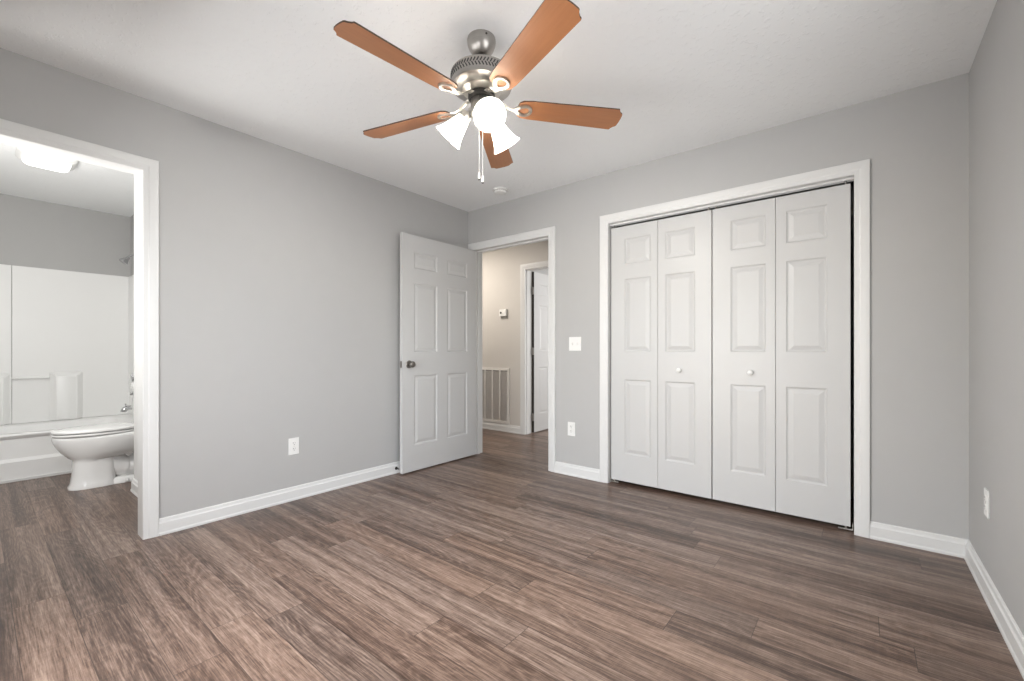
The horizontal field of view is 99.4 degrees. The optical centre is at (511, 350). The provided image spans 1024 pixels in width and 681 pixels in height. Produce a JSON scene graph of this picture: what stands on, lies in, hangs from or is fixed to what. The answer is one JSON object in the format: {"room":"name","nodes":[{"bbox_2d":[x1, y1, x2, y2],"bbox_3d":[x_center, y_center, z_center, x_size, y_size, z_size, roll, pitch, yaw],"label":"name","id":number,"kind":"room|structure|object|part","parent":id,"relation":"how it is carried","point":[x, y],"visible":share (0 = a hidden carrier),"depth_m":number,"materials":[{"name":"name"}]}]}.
{"room":"empty bedroom","nodes":[
{"label":"empty bedroom","id":0,"kind":"room"},
{"bbox_2d":[0,194,133,424],"bbox_3d":[-3.403,-0.174,3.099,3.000,2.440,1.760,0,0,39],"label":"wall","id":1,"kind":"structure","parent":0,"point":[33,233],"depth_m":4.17,"materials":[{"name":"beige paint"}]},
{"bbox_2d":[119,254,133,264],"bbox_3d":[-3.775,-0.902,4.280,0.074,0.131,0.144,0,0,39],"label":"sprayer","id":2,"kind":"object","parent":1,"relation":"attached to","point":[125,261],"visible":0.74,"depth_m":4.25,"materials":[{"name":"silver metal"}]},
{"bbox_2d":[129,275,133,414],"bbox_3d":[-3.717,-0.049,4.312,0.721,1.430,0.011,0,0,39],"label":"end panel","id":3,"kind":"object","parent":1,"relation":"attached to","point":[131,278],"visible":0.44,"depth_m":4.45,"materials":[{"name":"white plastic"}]},
{"bbox_2d":[121,404,131,411],"bbox_3d":[-3.776,0.566,4.279,0.068,0.082,0.120,0,0,39],"label":"tub spout","id":4,"kind":"object","parent":3,"relation":"attached to","point":[124,409],"visible":0.7,"depth_m":4.25,"materials":[{"name":"silver metal"}]},
{"bbox_2d":[134,174,137,480],"bbox_3d":[-2.289,-0.174,3.072,1.030,2.440,0.405,0,0,39],"label":"wall","id":5,"kind":"structure","parent":0,"point":[135,176],"depth_m":3.19,"materials":[{"name":"white paint"}]},
{"bbox_2d":[130,478,137,496],"bbox_3d":[-2.422,0.999,2.906,1.030,0.093,0.020,0,0,39],"label":"baseboard","id":6,"kind":"structure","parent":5,"relation":"attached to","point":[134,484],"depth_m":3.16,"materials":[{"name":"white paint"}]},
{"bbox_2d":[0,48,467,517],"bbox_3d":[-1.572,-0.174,3.062,0.100,2.440,3.480,0,0,39],"label":"wall","id":7,"kind":"structure","parent":0,"point":[279,266],"depth_m":2.85,"materials":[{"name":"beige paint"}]},
{"bbox_2d":[0,118,158,539],"bbox_3d":[-2.316,-0.009,2.137,0.134,2.109,0.893,0,0,39],"label":"door frame","id":8,"kind":"structure","parent":7,"relation":"attached to","point":[147,170],"depth_m":2.41,"materials":[{"name":"white paint"}]},
{"bbox_3d":[-2.362,-0.009,2.174,0.017,2.109,0.893,0,0,39],"label":"casing","id":9,"kind":"part","parent":8,"relation":"part of","materials":[{"name":"white paint"}]},
{"bbox_2d":[159,461,399,535],"bbox_3d":[-1.212,0.999,3.414,0.020,0.093,2.481,0,0,39],"label":"baseboard","id":10,"kind":"structure","parent":7,"relation":"attached to","point":[182,521],"depth_m":2.89,"materials":[{"name":"white paint"}]},
{"bbox_2d":[289,437,298,454],"bbox_3d":[-1.523,0.672,3.035,0.009,0.116,0.072,0,0,39],"label":"wall outlet","id":11,"kind":"object","parent":7,"relation":"attached to","point":[293,442],"visible":1,"depth_m":3.03,"materials":[{"name":"white plastic"}]},
{"bbox_2d":[0,0,996,216],"bbox_3d":[-0.220,-1.424,4.144,6.850,0.060,7.600,0,0,39],"label":"ceiling","id":12,"kind":"structure","parent":0,"point":[681,76],"depth_m":2.14,"materials":[{"name":"white paint"}]},
{"bbox_2d":[15,146,77,172],"bbox_3d":[-3.358,-1.358,3.139,0.250,0.072,0.300,0,0,39],"label":"bathroom ceiling light","id":13,"kind":"object","parent":12,"relation":"attached to","point":[31,157],"visible":0.91,"depth_m":3.09,"materials":[{"name":"white plastic"}]},
{"bbox_2d":[333,0,621,183],"bbox_3d":[-0.172,-1.064,1.925,1.273,0.660,1.241,0,0,39],"label":"ceiling fan","id":14,"kind":"object","parent":12,"relation":"hanging from","point":[482,80],"visible":1,"depth_m":1.84,"materials":[{"name":"brown wood"}]},
{"bbox_3d":[-0.419,-1.099,1.647,0.134,0.006,0.497,15,10,42],"label":"fan blade","id":15,"kind":"part","parent":14,"relation":"part of","materials":[{"name":"brown wood"}]},
{"bbox_3d":[-0.511,-1.099,2.124,0.497,0.006,0.134,0,11,25],"label":"fan blade","id":16,"kind":"part","parent":14,"relation":"part of","materials":[{"name":"brown wood"}]},
{"bbox_3d":[-0.277,-0.998,1.974,0.150,0.153,0.132,0,0,39],"label":"lamp shade","id":17,"kind":"part","parent":14,"relation":"part of","materials":[{"name":"white glass"}]},
{"bbox_3d":[-0.229,-1.112,1.992,0.100,0.049,0.034,0,0,25],"label":"iron arm","id":18,"kind":"part","parent":14,"relation":"part of","materials":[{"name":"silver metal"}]},
{"bbox_3d":[-0.206,-1.112,1.874,0.034,0.049,0.100,0,0,43],"label":"iron arm","id":19,"kind":"part","parent":14,"relation":"part of","materials":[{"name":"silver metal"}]},
{"bbox_3d":[-0.145,-0.923,1.919,0.003,0.273,0.003,0,0,39],"label":"pull chain","id":20,"kind":"part","parent":14,"relation":"part of","materials":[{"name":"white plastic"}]},
{"bbox_3d":[-0.129,-0.914,1.913,0.003,0.290,0.003,0,0,39],"label":"pull chain","id":21,"kind":"part","parent":14,"relation":"part of","materials":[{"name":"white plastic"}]},
{"bbox_3d":[-0.110,-1.035,1.852,0.053,0.058,0.047,0,0,39],"label":"bulb","id":22,"kind":"part","parent":14,"relation":"part of","materials":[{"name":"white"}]},
{"bbox_3d":[-0.102,-0.998,1.807,0.147,0.153,0.135,0,0,39],"label":"lamp shade","id":23,"kind":"part","parent":14,"relation":"part of","materials":[{"name":"white glass"}]},
{"bbox_3d":[-0.087,-1.112,1.860,0.034,0.049,0.100,0,0,-29],"label":"iron arm","id":24,"kind":"part","parent":14,"relation":"part of","materials":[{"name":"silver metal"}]},
{"bbox_3d":[-0.086,-1.099,2.359,0.134,0.006,0.497,-11,-1,7],"label":"fan blade","id":25,"kind":"part","parent":14,"relation":"part of","materials":[{"name":"brown wood"}]},
{"bbox_3d":[-0.037,-1.112,1.968,0.100,0.049,0.034,0,0,-11],"label":"iron arm","id":26,"kind":"part","parent":14,"relation":"part of","materials":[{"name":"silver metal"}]},
{"bbox_3d":[-0.041,-0.998,2.045,0.137,0.153,0.153,0,0,39],"label":"lamp shade","id":27,"kind":"part","parent":14,"relation":"part of","materials":[{"name":"white glass"}]},
{"bbox_3d":[0.064,-1.099,1.587,0.134,0.006,0.497,12,-6,-28],"label":"fan blade","id":28,"kind":"part","parent":14,"relation":"part of","materials":[{"name":"brown wood"}]},
{"bbox_3d":[0.269,-1.099,2.028,0.497,0.006,0.134,0,-11,-11],"label":"fan blade","id":29,"kind":"part","parent":14,"relation":"part of","materials":[{"name":"brown wood"}]},
{"bbox_2d":[493,187,507,194],"bbox_3d":[-0.101,-1.377,3.776,0.136,0.035,0.136,0,0,39],"label":"smoke detector","id":30,"kind":"object","parent":12,"relation":"attached to","point":[497,190],"visible":1,"depth_m":3.74,"materials":[{"name":"white plastic"}]},
{"bbox_2d":[0,428,1023,680],"bbox_3d":[-0.220,1.076,4.144,6.850,0.060,7.600,0,0,39],"label":"floor","id":31,"kind":"structure","parent":0,"point":[493,564],"depth_m":1.90,"materials":[{"name":"brown wood"}]},
{"bbox_2d":[0,414,132,483],"bbox_3d":[-4.187,0.857,3.730,0.744,0.378,1.504,0,0,39],"label":"bathtub","id":32,"kind":"object","parent":31,"relation":"on","point":[27,451],"visible":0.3,"depth_m":3.57,"materials":[{"name":"white ceramic"}]},
{"bbox_3d":[-3.902,1.035,3.500,0.013,0.022,1.504,0,0,39],"label":"molding","id":33,"kind":"part","parent":32,"relation":"part of","materials":[{"name":"white paint"}]},
{"bbox_2d":[0,264,128,424],"bbox_3d":[-4.191,-0.049,3.733,0.733,1.430,1.508,0,0,39],"label":"tub surround","id":34,"kind":"object","parent":32,"relation":"on","point":[64,335],"visible":1,"depth_m":4.14,"materials":[{"name":"white plastic"}]},
{"bbox_3d":[-4.726,-0.049,3.642,0.014,1.430,0.696,0,0,39],"label":"panel","id":35,"kind":"part","parent":34,"relation":"part of","materials":[{"name":"white plastic"}]},
{"bbox_2d":[50,382,133,490],"bbox_3d":[-3.178,0.659,3.451,0.450,0.773,0.677,0,0,39],"label":"toilet","id":36,"kind":"object","parent":31,"relation":"on","point":[97,452],"visible":0.7,"depth_m":3.30,"materials":[{"name":"white ceramic"}]},
{"bbox_3d":[-3.242,0.634,3.372,0.372,0.021,0.472,0,0,39],"label":"seat","id":37,"kind":"part","parent":36,"relation":"part of","materials":[{"name":"white plastic"}]},
{"bbox_3d":[-3.239,0.608,3.375,0.374,0.030,0.483,0,0,39],"label":"lid","id":38,"kind":"part","parent":36,"relation":"part of","materials":[{"name":"white plastic"}]},
{"bbox_3d":[-3.190,0.845,3.436,0.364,0.402,0.626,0,0,39],"label":"bowl","id":39,"kind":"part","parent":36,"relation":"part of","materials":[{"name":"white ceramic"}]},
{"bbox_3d":[-3.027,0.476,3.639,0.434,0.331,0.178,0,0,39],"label":"tank","id":40,"kind":"part","parent":36,"relation":"part of","materials":[{"name":"white ceramic"}]},
{"bbox_2d":[482,240,547,425],"bbox_3d":[-0.109,-0.174,5.678,3.700,2.440,0.120,0,0,39],"label":"wall","id":41,"kind":"structure","parent":0,"point":[500,268],"depth_m":5.57,"materials":[{"name":"paint"}]},
{"bbox_2d":[482,367,509,423],"bbox_3d":[-0.259,0.588,5.714,0.580,0.715,0.012,0,0,39],"label":"air vent","id":42,"kind":"object","parent":41,"relation":"in","point":[495,381],"visible":0.88,"depth_m":5.67,"materials":[{"name":"white metal"}]},
{"bbox_2d":[482,421,519,433],"bbox_3d":[-0.697,0.999,6.062,2.061,0.093,0.020,0,0,39],"label":"baseboard","id":43,"kind":"structure","parent":41,"relation":"attached to","point":[486,425],"depth_m":5.60,"materials":[{"name":"white paint"}]},
{"bbox_2d":[499,309,507,318],"bbox_3d":[-0.108,-0.462,5.578,0.120,0.122,0.036,0,0,39],"label":"thermostat","id":44,"kind":"object","parent":41,"relation":"attached to","point":[503,313],"visible":1,"depth_m":5.57,"materials":[{"name":"grey plastic"}]},
{"bbox_2d":[520,260,547,434],"bbox_3d":[0.501,-0.009,5.188,0.903,2.109,0.154,0,0,39],"label":"door frame","id":45,"kind":"structure","parent":41,"relation":"attached to","point":[526,270],"depth_m":5.39,"materials":[{"name":"white paint"}]},
{"bbox_3d":[0.544,-0.009,5.241,0.903,2.109,0.017,0,0,39],"label":"casing","id":46,"kind":"part","parent":45,"relation":"part of","materials":[{"name":"white paint"}]},
{"bbox_2d":[531,272,547,431],"bbox_3d":[0.463,0.025,5.784,0.097,2.018,0.776,0,0,37],"label":"door","id":47,"kind":"structure","parent":41,"relation":"in","point":[539,289],"depth_m":5.57,"materials":[{"name":"white paint"}]},
{"bbox_2d":[532,269,547,274],"bbox_3d":[1.692,-0.174,5.786,3.070,2.440,2.545,0,0,39],"label":"wall","id":48,"kind":"structure","parent":0,"point":[545,271],"depth_m":6.53,"materials":[{"name":"beige paint"}]},
{"bbox_2d":[468,73,968,539],"bbox_3d":[0.077,-0.174,4.046,6.035,2.440,0.120,0,0,39],"label":"wall","id":49,"kind":"structure","parent":0,"point":[915,141],"depth_m":2.38,"materials":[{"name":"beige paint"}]},
{"bbox_2d":[400,232,475,473],"bbox_3d":[-0.628,0.025,3.966,0.097,2.018,0.893,0,0,38],"label":"door","id":50,"kind":"structure","parent":49,"relation":"in","point":[438,279],"depth_m":3.92,"materials":[{"name":"white paint"}]},
{"bbox_3d":[-0.844,0.121,3.655,0.054,0.055,0.055,0,0,39],"label":"knob","id":51,"kind":"part","parent":50,"relation":"part of","materials":[{"name":"silver metal"}]},
{"bbox_2d":[468,226,555,471],"bbox_3d":[0.006,-0.009,4.103,1.042,2.109,0.154,0,0,39],"label":"door frame","id":52,"kind":"structure","parent":49,"relation":"attached to","point":[549,233],"depth_m":3.83,"materials":[{"name":"white paint"}]},
{"bbox_2d":[568,422,574,435],"bbox_3d":[0.496,0.659,3.626,0.072,0.116,0.009,0,0,39],"label":"wall outlet","id":53,"kind":"object","parent":49,"relation":"attached to","point":[571,425],"visible":1,"depth_m":3.62,"materials":[{"name":"white plastic"}]},
{"bbox_2d":[569,337,580,350],"bbox_3d":[0.520,-0.051,3.602,0.114,0.116,0.016,0,0,39],"label":"light switch","id":54,"kind":"object","parent":49,"relation":"attached to","point":[574,342],"visible":1,"depth_m":3.60,"materials":[{"name":"white plastic"}]},
{"bbox_2d":[554,461,599,481],"bbox_3d":[0.534,0.999,3.589,0.424,0.093,0.020,0,0,39],"label":"baseboard","id":55,"kind":"structure","parent":49,"relation":"attached to","point":[583,472],"depth_m":3.58,"materials":[{"name":"white paint"}]},
{"bbox_2d":[610,207,712,498],"bbox_3d":[1.070,0.028,3.208,0.755,2.024,0.062,0,0,39],"label":"door","id":56,"kind":"structure","parent":49,"relation":"in","point":[662,270],"depth_m":3.17,"materials":[{"name":"white paint"}]},
{"bbox_3d":[0.939,0.029,3.333,0.370,1.977,0.030,0,0,39],"label":"bifold panel","id":57,"kind":"part","parent":56,"relation":"part of","materials":[{"name":"white paint"}]},
{"bbox_3d":[1.230,0.029,3.099,0.370,1.977,0.030,0,0,39],"label":"bifold panel","id":58,"kind":"part","parent":56,"relation":"part of","materials":[{"name":"white paint"}]},
{"bbox_2d":[610,177,853,226],"bbox_3d":[1.381,-0.987,2.980,1.517,0.012,0.034,0,0,39],"label":"door track","id":59,"kind":"object","parent":49,"relation":"attached to","point":[851,178],"visible":0.88,"depth_m":2.86,"materials":[{"name":"white metal"}]},
{"bbox_2d":[600,159,869,537],"bbox_3d":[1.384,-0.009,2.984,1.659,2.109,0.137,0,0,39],"label":"door frame","id":60,"kind":"structure","parent":49,"relation":"attached to","point":[860,170],"depth_m":2.50,"materials":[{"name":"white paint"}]},
{"bbox_2d":[713,181,852,530],"bbox_3d":[1.664,0.028,2.730,0.756,2.024,0.062,0,0,39],"label":"door","id":61,"kind":"structure","parent":49,"relation":"in","point":[781,265],"depth_m":2.70,"materials":[{"name":"white paint"}]},
{"bbox_3d":[1.523,0.029,2.863,0.370,1.977,0.030,0,0,39],"label":"bifold panel","id":62,"kind":"part","parent":61,"relation":"part of","materials":[{"name":"white paint"}]},
{"bbox_3d":[1.814,0.029,2.629,0.370,1.977,0.030,0,0,39],"label":"bifold panel","id":63,"kind":"part","parent":61,"relation":"part of","materials":[{"name":"white paint"}]},
{"bbox_2d":[870,521,967,557],"bbox_3d":[2.141,0.999,2.296,0.384,0.093,0.020,0,0,39],"label":"baseboard","id":64,"kind":"structure","parent":49,"relation":"attached to","point":[923,540],"depth_m":2.29,"materials":[{"name":"white paint"}]},
{"bbox_2d":[969,0,1023,635],"bbox_3d":[1.253,-0.174,0.790,0.120,2.440,3.480,0,0,39],"label":"wall","id":65,"kind":"structure","parent":0,"point":[996,73],"depth_m":1.70,"materials":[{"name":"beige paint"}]},
{"bbox_2d":[984,487,988,518],"bbox_3d":[2.035,0.656,1.865,0.009,0.116,0.072,0,0,39],"label":"wall outlet","id":66,"kind":"object","parent":65,"relation":"attached to","point":[986,492],"visible":1,"depth_m":1.85,"materials":[{"name":"white plastic"}]},
{"bbox_2d":[964,540,1023,678],"bbox_3d":[1.198,0.999,0.834,0.020,0.093,3.480,0,0,39],"label":"baseboard","id":67,"kind":"structure","parent":65,"relation":"attached to","point":[1012,635],"depth_m":1.67,"materials":[{"name":"white paint"}]}
]}

